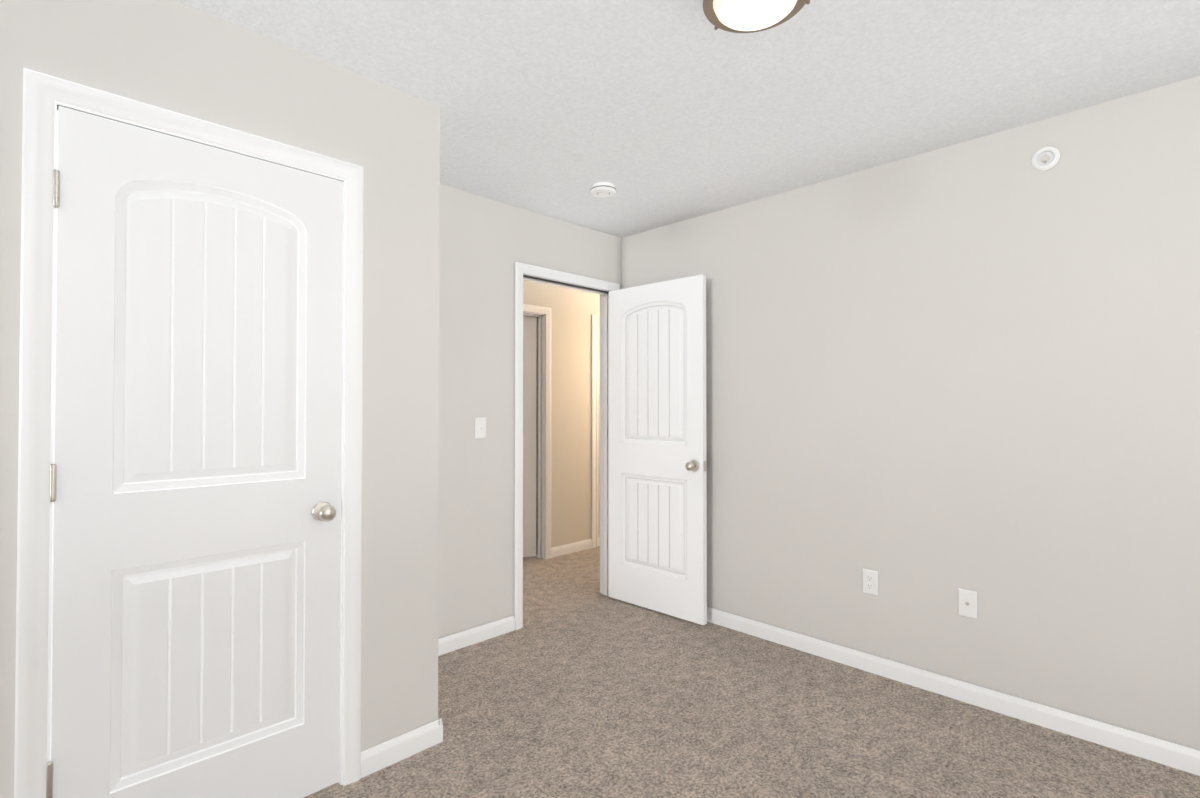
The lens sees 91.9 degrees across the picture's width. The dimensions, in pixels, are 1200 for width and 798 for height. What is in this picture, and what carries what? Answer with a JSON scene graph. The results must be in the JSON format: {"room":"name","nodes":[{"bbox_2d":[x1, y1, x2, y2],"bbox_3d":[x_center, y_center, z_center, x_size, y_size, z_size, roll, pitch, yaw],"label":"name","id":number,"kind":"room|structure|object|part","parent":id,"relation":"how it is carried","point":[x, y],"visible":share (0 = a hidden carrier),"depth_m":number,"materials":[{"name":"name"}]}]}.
{"room":"empty bedroom","nodes":[
{"label":"empty bedroom","id":0,"kind":"room"},
{"bbox_2d":[0,0,439,797],"bbox_3d":[-1.742,0.081,1.606,2.474,2.435,0.700,1,-1,-45],"label":"wall","id":1,"kind":"structure","parent":0,"point":[180,58],"depth_m":2.02,"materials":[{"name":"paint"}]},
{"bbox_2d":[14,68,363,797],"bbox_3d":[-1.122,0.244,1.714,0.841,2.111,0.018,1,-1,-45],"label":"door frame","id":2,"kind":"structure","parent":1,"relation":"attached to","point":[44,94],"depth_m":1.45,"materials":[{"name":"paint"}]},
{"bbox_2d":[50,106,342,797],"bbox_3d":[-1.118,0.270,1.711,0.714,2.032,0.100,1,-1,-45],"label":"closet door","id":3,"kind":"structure","parent":1,"relation":"in","point":[196,618],"depth_m":1.68,"materials":[{"name":"paint"}]},
{"bbox_3d":[-0.898,0.373,1.925,0.097,0.065,0.094,1,-1,-45],"label":"knob","id":4,"kind":"part","parent":3,"relation":"part of","materials":[{"name":"silver metal"}]},
{"bbox_2d":[361,720,436,777],"bbox_3d":[-0.725,1.263,2.100,0.286,0.083,0.012,1,-1,-45],"label":"baseboard","id":5,"kind":"structure","parent":1,"relation":"attached to","point":[429,735],"depth_m":2.09,"materials":[{"name":"paint"}]},
{"bbox_2d":[437,719,442,743],"bbox_3d":[-0.841,1.268,2.450,0.013,0.083,0.673,1,-1,-45],"label":"baseboard","id":6,"kind":"structure","parent":1,"relation":"attached to","point":[439,722],"depth_m":2.21,"materials":[{"name":"paint"}]},
{"bbox_2d":[438,615,514,655],"bbox_3d":[-0.798,1.275,3.015,0.871,0.083,0.012,1,-1,-45],"label":"baseboard","id":7,"kind":"structure","parent":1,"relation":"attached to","point":[456,641],"depth_m":3.13,"materials":[{"name":"paint"}]},
{"bbox_2d":[438,184,621,638],"bbox_3d":[-0.589,0.103,3.326,6.765,2.435,0.115,1,-1,-45],"label":"wall","id":8,"kind":"structure","parent":0,"point":[486,243],"depth_m":3.19,"materials":[{"name":"paint"}]},
{"bbox_2d":[475,417,485,438],"bbox_3d":[-0.646,0.158,3.174,0.070,0.115,0.019,1,-1,-45],"label":"light switch","id":9,"kind":"object","parent":8,"relation":"attached to","point":[480,427],"visible":1,"depth_m":3.17,"materials":[{"name":"white plastic"}]},
{"bbox_2d":[514,262,619,629],"bbox_3d":[-0.218,0.269,3.681,0.873,2.111,0.133,1,-1,-45],"label":"door frame","id":10,"kind":"structure","parent":8,"relation":"attached to","point":[520,269],"depth_m":3.53,"materials":[{"name":"paint"}]},
{"bbox_2d":[609,274,706,624],"bbox_3d":[0.341,0.294,3.630,0.743,2.032,0.164,-1,-1,43],"label":"door","id":11,"kind":"structure","parent":8,"relation":"in","point":[657,467],"depth_m":3.59,"materials":[{"name":"paint"}]},
{"bbox_3d":[0.576,0.391,3.408,0.097,0.065,0.164,-1,-1,43],"label":"knob","id":12,"kind":"part","parent":11,"relation":"part of","materials":[{"name":"silver metal"}]},
{"bbox_2d":[523,280,599,547],"bbox_3d":[-0.576,0.122,4.848,4.600,2.435,0.115,1,-1,-45],"label":"wall","id":13,"kind":"structure","parent":0,"point":[572,310],"depth_m":5.08,"materials":[{"name":"paint"}]},
{"bbox_2d":[523,315,537,556],"bbox_3d":[-0.867,0.309,4.816,0.736,2.032,0.164,0,-1,-21],"label":"hall door","id":14,"kind":"structure","parent":13,"relation":"in","point":[529,416],"depth_m":4.90,"materials":[{"name":"paint"}]},
{"bbox_2d":[523,304,550,558],"bbox_3d":[-0.753,0.281,4.658,0.841,2.111,0.133,1,-1,-45],"label":"door frame","id":15,"kind":"structure","parent":13,"relation":"attached to","point":[540,490],"depth_m":4.89,"materials":[{"name":"paint"}]},
{"bbox_2d":[551,539,591,557],"bbox_3d":[-0.246,1.301,5.072,0.481,0.083,0.013,1,-1,-45],"label":"baseboard","id":16,"kind":"structure","parent":13,"relation":"attached to","point":[560,550],"depth_m":5.06,"materials":[{"name":"paint"}]},
{"bbox_2d":[591,314,597,547],"bbox_3d":[-0.046,0.289,5.280,0.077,2.111,0.018,1,-1,-45],"label":"door frame","id":17,"kind":"structure","parent":13,"relation":"attached to","point":[594,428],"depth_m":5.27,"materials":[{"name":"paint"}]},
{"bbox_2d":[175,0,1199,237],"bbox_3d":[-0.291,-1.147,3.124,6.880,0.060,7.015,1,-1,-45],"label":"ceiling","id":18,"kind":"structure","parent":0,"point":[659,113],"depth_m":2.05,"materials":[{"name":"paint"}]},
{"bbox_2d":[591,182,615,196],"bbox_3d":[0.018,-1.095,3.053,0.135,0.048,0.135,1,-1,-45],"label":"smoke detector","id":19,"kind":"object","parent":18,"relation":"attached to","point":[603,189],"visible":1,"depth_m":3.01,"materials":[{"name":"white plastic"}]},
{"bbox_2d":[703,0,809,32],"bbox_3d":[0.422,-1.089,1.586,0.286,0.096,0.292,1,-1,-45],"label":"ceiling light","id":20,"kind":"object","parent":18,"relation":"attached to","point":[743,16],"visible":1,"depth_m":1.59,"materials":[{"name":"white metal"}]},
{"bbox_2d":[304,546,1199,797],"bbox_3d":[-0.291,1.347,3.093,6.880,0.060,7.015,1,-1,-45],"label":"floor","id":21,"kind":"structure","parent":0,"point":[578,684],"depth_m":2.30,"materials":[{"name":"carpet"}]},
{"bbox_2d":[622,76,1199,749],"bbox_3d":[1.534,0.094,2.667,0.115,2.435,3.815,1,-1,-45],"label":"wall","id":22,"kind":"structure","parent":0,"point":[936,378],"depth_m":2.49,"materials":[{"name":"paint"}]},
{"bbox_2d":[863,569,877,595],"bbox_3d":[1.302,0.884,2.802,0.008,0.115,0.070,1,-1,-45],"label":"duplex electrical outlet","id":23,"kind":"object","parent":22,"relation":"attached to","point":[870,581],"visible":1,"depth_m":2.80,"materials":[{"name":"white plastic"}]},
{"bbox_2d":[707,607,1199,775],"bbox_3d":[1.435,1.270,2.656,0.020,0.083,3.670,1,-1,-45],"label":"baseboard","id":24,"kind":"structure","parent":22,"relation":"attached to","point":[1187,759],"depth_m":2.46,"materials":[{"name":"paint"}]},
{"bbox_2d":[958,588,976,618],"bbox_3d":[1.587,0.885,2.510,0.016,0.115,0.070,1,-1,-45],"label":"outlet","id":25,"kind":"object","parent":22,"relation":"attached to","point":[967,603],"visible":1,"depth_m":2.51,"materials":[{"name":"white plastic"}]},
{"bbox_2d":[1031,147,1059,169],"bbox_3d":[1.789,-0.967,2.333,0.012,0.092,0.092,1,-1,-45],"label":"sprinkler","id":26,"kind":"object","parent":22,"relation":"attached to","point":[1045,158],"visible":1,"depth_m":2.33,"materials":[{"name":"white plastic"}]}
]}

